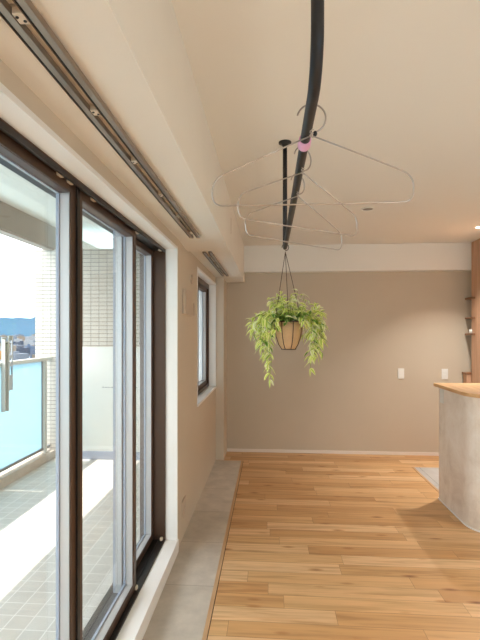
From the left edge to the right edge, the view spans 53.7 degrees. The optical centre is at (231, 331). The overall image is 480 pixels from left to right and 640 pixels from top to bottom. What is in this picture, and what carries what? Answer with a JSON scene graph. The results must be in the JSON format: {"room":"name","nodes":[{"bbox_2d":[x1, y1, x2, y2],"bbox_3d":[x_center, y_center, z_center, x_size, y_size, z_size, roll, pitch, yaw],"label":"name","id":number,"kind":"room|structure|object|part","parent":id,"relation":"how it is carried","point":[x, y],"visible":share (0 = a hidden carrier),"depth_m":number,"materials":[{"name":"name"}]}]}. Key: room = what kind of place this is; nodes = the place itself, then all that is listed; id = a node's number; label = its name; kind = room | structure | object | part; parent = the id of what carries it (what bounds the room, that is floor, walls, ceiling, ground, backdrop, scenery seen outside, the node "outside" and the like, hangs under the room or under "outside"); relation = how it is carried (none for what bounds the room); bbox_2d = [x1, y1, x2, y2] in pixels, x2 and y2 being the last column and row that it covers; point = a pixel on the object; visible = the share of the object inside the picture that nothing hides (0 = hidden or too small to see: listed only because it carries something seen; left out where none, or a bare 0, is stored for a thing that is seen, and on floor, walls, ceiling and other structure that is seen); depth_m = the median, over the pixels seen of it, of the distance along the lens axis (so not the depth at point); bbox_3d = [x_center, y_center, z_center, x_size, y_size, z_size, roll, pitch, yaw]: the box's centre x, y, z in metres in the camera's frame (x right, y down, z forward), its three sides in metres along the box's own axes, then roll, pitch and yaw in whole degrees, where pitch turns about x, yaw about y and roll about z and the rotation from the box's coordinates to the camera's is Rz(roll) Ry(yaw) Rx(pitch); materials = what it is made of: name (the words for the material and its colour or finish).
{"room":"living room","nodes":[
{"label":"living room","id":0,"kind":"room"},
{"bbox_2d":[0,164,112,248],"bbox_3d":[-1.483,-1.305,3.127,1.750,0.190,12.000,0,0,5],"label":"ceiling","id":1,"kind":"structure","parent":0,"point":[16,191],"depth_m":4.46,"materials":[{"name":"paint"}]},
{"bbox_2d":[0,201,97,248],"bbox_3d":[-2.291,-1.085,3.190,0.130,0.250,12.000,0,0,5],"label":"beam","id":2,"kind":"structure","parent":1,"relation":"attached to","point":[14,220],"depth_m":4.85,"materials":[{"name":"paint"}]},
{"bbox_2d":[0,457,139,639],"bbox_3d":[-1.564,1.525,1.277,1.620,0.150,8.300,0,0,5],"label":"floor","id":3,"kind":"structure","parent":0,"point":[27,504],"depth_m":3.19,"materials":[{"name":"tile"}]},
{"bbox_2d":[0,450,54,488],"bbox_3d":[-2.451,1.480,1.347,0.160,0.240,8.300,0,0,5],"label":"kerb","id":4,"kind":"object","parent":3,"relation":"attached to","point":[19,470],"visible":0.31,"depth_m":4.83,"materials":[{"name":"concrete"}]},
{"bbox_2d":[0,357,51,472],"bbox_3d":[-2.433,0.823,1.391,0.070,1.075,8.190,0,0,5],"label":"balcony railing","id":5,"kind":"object","parent":4,"relation":"on","point":[23,428],"visible":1,"depth_m":4.92,"materials":[{"name":"silver metal"}]},
{"bbox_2d":[1,336,12,411],"bbox_3d":[-2.131,0.393,4.507,0.040,0.715,0.160,0,0,5],"label":"bracket","id":6,"kind":"object","parent":5,"relation":"attached to","point":[6,378],"visible":1,"depth_m":4.49,"materials":[{"name":"silver metal"}]},
{"bbox_3d":[-2.149,0.400,4.463,0.012,0.700,0.070,0,0,5],"label":"plate","id":7,"kind":"part","parent":6,"relation":"part of","materials":[{"name":"silver metal"}]},
{"bbox_3d":[-2.128,0.297,4.550,0.012,0.525,0.073,0,0,5],"label":"folded arm","id":8,"kind":"part","parent":6,"relation":"part of","materials":[{"name":"silver metal"}]},
{"bbox_3d":[-2.438,1.312,1.391,0.030,0.025,8.190,0,0,5],"label":"rail","id":9,"kind":"part","parent":5,"relation":"part of","materials":[{"name":"grey"}]},
{"bbox_3d":[-2.433,0.305,1.391,0.070,0.040,8.190,0,0,5],"label":"handrail","id":10,"kind":"part","parent":5,"relation":"part of","materials":[{"name":"silver metal"}]},
{"bbox_3d":[-2.123,0.843,5.344,0.055,1.035,0.060,0,0,5],"label":"post","id":11,"kind":"part","parent":5,"relation":"part of","materials":[{"name":"silver metal"}]},
{"bbox_2d":[82,347,139,459],"bbox_3d":[-1.130,0.810,5.378,1.340,1.280,0.044,0,0,5],"label":"board","id":12,"kind":"object","parent":3,"relation":"on","point":[97,362],"visible":0.15,"depth_m":5.40,"materials":[{"name":"white"}]},
{"bbox_3d":[-1.130,1.405,5.378,1.340,0.090,0.044,0,0,5],"label":"rail","id":13,"kind":"part","parent":12,"relation":"part of","materials":[{"name":"white"}]},
{"bbox_2d":[35,249,139,456],"bbox_3d":[-1.349,0.323,5.524,1.860,2.555,0.200,0,0,5],"label":"wall","id":14,"kind":"structure","parent":0,"point":[97,264],"depth_m":5.45,"materials":[{"name":"white tile"}]},
{"bbox_2d":[0,228,53,249],"bbox_3d":[-2.439,-0.953,1.346,0.105,0.015,8.300,0,0,5],"label":"trim","id":15,"kind":"structure","parent":14,"relation":"attached to","point":[2,232],"depth_m":4.90,"materials":[{"name":"paint"}]},
{"bbox_2d":[0,59,215,545],"bbox_3d":[-0.592,0.265,1.617,0.265,2.570,8.730,0,0,5],"label":"wall","id":16,"kind":"structure","parent":0,"point":[196,425],"depth_m":3.40,"materials":[{"name":"beige paint"}]},
{"bbox_2d":[0,118,165,639],"bbox_3d":[-0.626,0.433,1.800,0.169,1.954,2.654,0,0,5],"label":"sliding door frame","id":17,"kind":"structure","parent":16,"relation":"in","point":[132,563],"depth_m":2.43,"materials":[{"name":"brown metal"}]},
{"bbox_3d":[-0.623,-0.514,1.362,0.034,0.036,0.653,0,0,5],"label":"rail","id":18,"kind":"part","parent":17,"relation":"part of","materials":[{"name":"brown metal"}]},
{"bbox_3d":[-0.603,0.412,1.361,0.006,1.889,0.758,0,0,5],"label":"sliding sash","id":19,"kind":"part","parent":17,"relation":"part of","materials":[{"name":"silver metal"}]},
{"bbox_3d":[-0.623,0.412,1.362,0.034,1.889,0.750,0,0,5],"label":"sash","id":20,"kind":"part","parent":17,"relation":"part of","materials":[{"name":"silver metal"}]},
{"bbox_3d":[-0.562,-0.514,2.132,0.034,0.036,0.669,0,0,5],"label":"rail","id":21,"kind":"part","parent":17,"relation":"part of","materials":[{"name":"brown metal"}]},
{"bbox_3d":[-0.542,0.412,2.130,0.006,1.889,0.774,0,0,5],"label":"sliding sash","id":22,"kind":"part","parent":17,"relation":"part of","materials":[{"name":"silver metal"}]},
{"bbox_3d":[-0.562,0.412,2.132,0.034,1.889,0.766,0,0,5],"label":"sash","id":23,"kind":"part","parent":17,"relation":"part of","materials":[{"name":"silver metal"}]},
{"bbox_3d":[-0.564,0.412,2.785,0.034,1.889,0.645,0,0,5],"label":"sash","id":24,"kind":"part","parent":17,"relation":"part of","materials":[{"name":"silver metal"}]},
{"bbox_3d":[-0.544,0.412,2.783,0.006,1.889,0.653,0,0,5],"label":"sliding sash","id":25,"kind":"part","parent":17,"relation":"part of","materials":[{"name":"silver metal"}]},
{"bbox_3d":[-0.565,-0.514,2.785,0.034,0.036,0.578,0,0,5],"label":"rail","id":26,"kind":"part","parent":17,"relation":"part of","materials":[{"name":"brown metal"}]},
{"bbox_2d":[0,82,178,639],"bbox_3d":[-0.499,0.444,1.790,0.083,2.011,2.690,0,0,5],"label":"trim","id":27,"kind":"structure","parent":16,"relation":"attached to","point":[13,111],"depth_m":2.48,"materials":[{"name":"white wood"}]},
{"bbox_2d":[182,495,185,518],"bbox_3d":[-0.339,1.235,3.347,0.010,0.120,0.130,0,0,5],"label":"power outlet","id":28,"kind":"object","parent":16,"relation":"attached to","point":[184,498],"visible":1,"depth_m":3.34,"materials":[{"name":"beige plastic"}]},
{"bbox_2d":[198,277,208,394],"bbox_3d":[-0.383,0.037,4.683,0.139,1.139,1.347,0,0,5],"label":"window","id":29,"kind":"structure","parent":16,"relation":"in","point":[203,287],"depth_m":5.26,"materials":[{"name":"clear glass"}]},
{"bbox_3d":[-0.355,0.043,4.988,0.004,0.968,0.556,0,0,5],"label":"glass pane","id":30,"kind":"part","parent":29,"relation":"part of","materials":[{"name":"glass"}]},
{"bbox_3d":[-0.331,0.048,4.986,0.034,1.055,0.664,0,0,5],"label":"sash","id":31,"kind":"part","parent":29,"relation":"part of","materials":[{"name":"silver metal"}]},
{"bbox_2d":[197,267,216,406],"bbox_3d":[-0.271,0.040,4.674,0.083,1.179,1.383,0,0,5],"label":"trim","id":32,"kind":"structure","parent":16,"relation":"attached to","point":[202,396],"depth_m":5.34,"materials":[{"name":"white wood"}]},
{"bbox_2d":[216,277,226,459],"bbox_3d":[-0.123,0.215,5.559,0.092,2.470,0.395,0,0,5],"label":"wall","id":33,"kind":"structure","parent":0,"point":[221,284],"depth_m":5.36,"materials":[{"name":"beige paint"}]},
{"bbox_2d":[142,452,479,639],"bbox_3d":[1.665,1.500,1.438,4.307,0.100,8.330,0,0,5],"label":"floor","id":34,"kind":"structure","parent":0,"point":[320,546],"depth_m":3.05,"materials":[{"name":"brown wood"}]},
{"bbox_2d":[202,460,242,639],"bbox_3d":[-0.198,1.498,1.385,0.021,0.103,7.930,0,0,5],"label":"trim","id":35,"kind":"structure","parent":34,"relation":"attached to","point":[207,624],"depth_m":2.91,"materials":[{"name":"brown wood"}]},
{"bbox_2d":[412,467,438,492],"bbox_3d":[1.631,1.498,1.185,0.023,0.103,7.820,0,0,5],"label":"trim","id":36,"kind":"structure","parent":34,"relation":"attached to","point":[414,468],"depth_m":4.65,"materials":[{"name":"brown wood"}]},
{"bbox_2d":[433,383,479,531],"bbox_3d":[2.741,0.949,3.678,2.015,1.003,0.835,0,0,5],"label":"kitchen island","id":37,"kind":"object","parent":34,"relation":"on","point":[459,415],"depth_m":3.67,"materials":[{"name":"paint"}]},
{"bbox_2d":[440,389,443,403],"bbox_3d":[1.783,0.545,4.032,0.010,0.118,0.070,0,0,5],"label":"wall switch","id":38,"kind":"object","parent":37,"relation":"attached to","point":[441,390],"visible":1,"depth_m":4.01,"materials":[{"name":"white plastic"}]},
{"bbox_2d":[433,383,479,397],"bbox_3d":[2.741,0.461,3.678,2.015,0.028,0.835,0,0,5],"label":"countertop","id":39,"kind":"structure","parent":37,"relation":"on","point":[465,389],"depth_m":3.82,"materials":[{"name":"brown wood"}]},
{"bbox_2d":[462,372,471,382],"bbox_3d":[2.956,0.958,5.447,0.565,0.985,0.115,0,0,5],"label":"base cabinet","id":40,"kind":"object","parent":34,"relation":"on","point":[467,376],"visible":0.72,"depth_m":5.42,"materials":[{"name":"brown wood"}]},
{"bbox_2d":[171,0,479,245],"bbox_3d":[1.644,-1.120,1.440,4.750,0.200,8.730,0,0,5],"label":"ceiling","id":41,"kind":"structure","parent":0,"point":[400,88],"depth_m":2.20,"materials":[{"name":"white paint"}]},
{"bbox_2d":[0,0,244,282],"bbox_3d":[-0.329,-0.810,1.596,0.306,0.420,8.330,0,0,5],"label":"beam","id":42,"kind":"structure","parent":41,"relation":"attached to","point":[133,53],"depth_m":1.38,"materials":[{"name":"white paint"}]},
{"bbox_2d":[0,0,200,238],"bbox_3d":[-0.335,-0.606,1.753,0.071,0.024,2.542,0,0,5],"label":"rail","id":43,"kind":"object","parent":42,"relation":"attached to","point":[23,12],"visible":1,"depth_m":1.17,"materials":[{"name":"silver metal"}]},
{"bbox_2d":[179,239,243,280],"bbox_3d":[-0.111,-0.609,4.357,0.306,0.018,2.370,0,0,5],"label":"beam","id":44,"kind":"structure","parent":42,"relation":"attached to","point":[188,244],"depth_m":3.33,"materials":[{"name":"beige paint"}]},
{"bbox_2d":[202,251,228,276],"bbox_3d":[-0.131,-0.606,4.335,0.071,0.024,1.502,0,0,5],"label":"rail","id":45,"kind":"object","parent":42,"relation":"attached to","point":[210,254],"visible":1,"depth_m":4.12,"materials":[{"name":"silver metal"}]},
{"bbox_2d":[279,0,323,249],"bbox_3d":[0.216,-0.729,1.683,0.068,0.582,1.798,0,0,5],"label":"rod","id":46,"kind":"object","parent":41,"relation":"hanging from","point":[317,6],"visible":0.96,"depth_m":0.93,"materials":[{"name":"black metal"}]},
{"bbox_3d":[0.284,-0.753,2.546,0.024,0.526,0.024,0,0,5],"label":"leg","id":47,"kind":"part","parent":46,"relation":"part of","materials":[{"name":"black metal"}]},
{"bbox_2d":[246,245,329,387],"bbox_3d":[0.308,-0.083,2.480,0.372,0.760,0.361,0,0,-43],"label":"plant","id":48,"kind":"object","parent":46,"relation":"hanging from","point":[286,324],"visible":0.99,"depth_m":2.44,"materials":[{"name":"plant"}]},
{"bbox_3d":[0.252,-0.237,2.475,0.063,0.365,0.003,0,0,-21],"label":"cord","id":49,"kind":"part","parent":48,"relation":"part of","materials":[{"name":"brown plastic"}]},
{"bbox_3d":[0.284,-0.237,2.447,0.003,0.366,0.080,0,0,-6],"label":"cord","id":50,"kind":"part","parent":48,"relation":"part of","materials":[{"name":"brown plastic"}]},
{"bbox_2d":[274,321,302,349],"bbox_3d":[0.297,0.018,2.484,0.159,0.150,0.159,0,0,5],"label":"basket","id":51,"kind":"object","parent":48,"relation":"attached to","point":[290,335],"depth_m":2.43,"materials":[{"name":"brown wicker"}]},
{"bbox_3d":[0.320,-0.237,2.463,0.094,0.366,0.003,0,0,29],"label":"cord","id":52,"kind":"part","parent":48,"relation":"part of","materials":[{"name":"brown plastic"}]},
{"bbox_2d":[245,174,341,249],"bbox_3d":[0.194,-0.362,1.394,0.399,0.207,0.010,0,0,-37],"label":"clothes hanger","id":53,"kind":"object","parent":46,"relation":"hanging from","point":[293,174],"visible":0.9,"depth_m":1.39,"materials":[{"name":"silver metal"}]},
{"bbox_2d":[237,147,356,235],"bbox_3d":[0.177,-0.362,1.190,0.391,0.207,0.010,0,0,-33],"label":"clothes hanger","id":54,"kind":"object","parent":46,"relation":"hanging from","point":[297,147],"visible":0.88,"depth_m":1.19,"materials":[{"name":"silver metal"}]},
{"bbox_2d":[298,135,310,151],"bbox_3d":[0.172,-0.450,1.125,0.031,0.031,0.042,0,0,5],"label":"clip","id":55,"kind":"object","parent":46,"relation":"attached to","point":[302,147],"visible":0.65,"depth_m":1.12,"materials":[{"name":"pink plastic"}]},
{"bbox_2d":[212,104,414,206],"bbox_3d":[0.162,-0.362,0.965,0.409,0.207,0.010,0,0,5],"label":"clothes hanger","id":56,"kind":"object","parent":46,"relation":"hanging from","point":[314,133],"visible":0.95,"depth_m":0.96,"materials":[{"name":"silver metal"}]},
{"bbox_3d":[0.162,-0.329,0.965,0.409,0.142,0.003,0,0,5],"label":"shoulder frame","id":57,"kind":"part","parent":56,"relation":"part of","materials":[{"name":"silver metal"}]},
{"bbox_2d":[244,243,471,272],"bbox_3d":[2.141,-0.865,5.513,4.001,0.310,0.130,0,0,5],"label":"beam","id":58,"kind":"structure","parent":41,"relation":"attached to","point":[407,257],"depth_m":5.50,"materials":[{"name":"beige paint"}]},
{"bbox_2d":[361,207,374,210],"bbox_3d":[1.123,-1.017,3.924,0.110,0.006,0.110,0,0,5],"label":"recessed light","id":59,"kind":"object","parent":41,"relation":"in","point":[365,208],"visible":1,"depth_m":3.91,"materials":[{"name":"white plastic"}]},
{"bbox_2d":[227,271,471,451],"bbox_3d":[2.101,0.265,5.682,4.507,2.570,0.200,0,0,5],"label":"wall","id":60,"kind":"structure","parent":0,"point":[379,324],"depth_m":5.64,"materials":[{"name":"beige paint"}]},
{"bbox_2d":[227,448,438,455],"bbox_3d":[1.366,1.431,5.636,2.865,0.038,0.008,0,0,5],"label":"baseboard","id":61,"kind":"structure","parent":60,"relation":"attached to","point":[228,449],"depth_m":5.64,"materials":[{"name":"beige wood"}]},
{"bbox_2d":[398,368,403,378],"bbox_3d":[1.992,0.490,5.585,0.072,0.122,0.010,0,0,5],"label":"wall switch","id":62,"kind":"object","parent":60,"relation":"attached to","point":[400,370],"visible":1,"depth_m":5.58,"materials":[{"name":"white plastic"}]},
{"bbox_2d":[442,369,447,378],"bbox_3d":[2.490,0.493,5.546,0.072,0.122,0.010,0,0,5],"label":"wall switch","id":63,"kind":"object","parent":60,"relation":"attached to","point":[444,371],"visible":1,"depth_m":5.54,"materials":[{"name":"white plastic"}]},
{"bbox_2d":[472,239,479,382],"bbox_3d":[2.706,0.215,4.852,0.050,2.470,1.100,0,0,5],"label":"wall","id":64,"kind":"structure","parent":0,"point":[475,244],"depth_m":5.26,"materials":[{"name":"brown wood"}]},
{"label":"outside","id":65,"kind":"structure","parent":0,"visible":0},
{"label":"ground","id":66,"kind":"structure","parent":65,"visible":0},
{"bbox_2d":[0,317,34,335],"bbox_3d":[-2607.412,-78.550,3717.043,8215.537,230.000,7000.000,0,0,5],"label":"hills","id":67,"kind":"structure","parent":66,"relation":"on","point":[8,326],"depth_m":4302.29,"materials":[{"name":"blue"}]},
{"bbox_2d":[10,351,28,360],"bbox_3d":[-246.270,29.225,539.403,17.855,14.451,21.821,0,0,16],"label":"building","id":68,"kind":"structure","parent":66,"relation":"on","point":[17,355],"depth_m":535.74,"materials":[{"name":"grey"}]},
{"bbox_2d":[16,346,29,355],"bbox_3d":[-314.591,28.643,706.466,16.051,15.615,19.056,0,0,23],"label":"building","id":69,"kind":"structure","parent":66,"relation":"on","point":[22,349],"depth_m":703.19,"materials":[{"name":"blue"}]},
{"bbox_2d":[24,339,32,346],"bbox_3d":[-418.038,25.441,972.687,10.880,22.018,16.170,0,0,3],"label":"building","id":70,"kind":"structure","parent":66,"relation":"on","point":[27,341],"depth_m":964.90,"materials":[{"name":"grey"}]},
{"bbox_2d":[30,346,34,357],"bbox_3d":[-267.245,26.742,650.706,8.538,19.416,20.319,0,0,9],"label":"building","id":71,"kind":"structure","parent":66,"relation":"on","point":[32,348],"depth_m":640.88,"materials":[{"name":"blue"}]}
]}

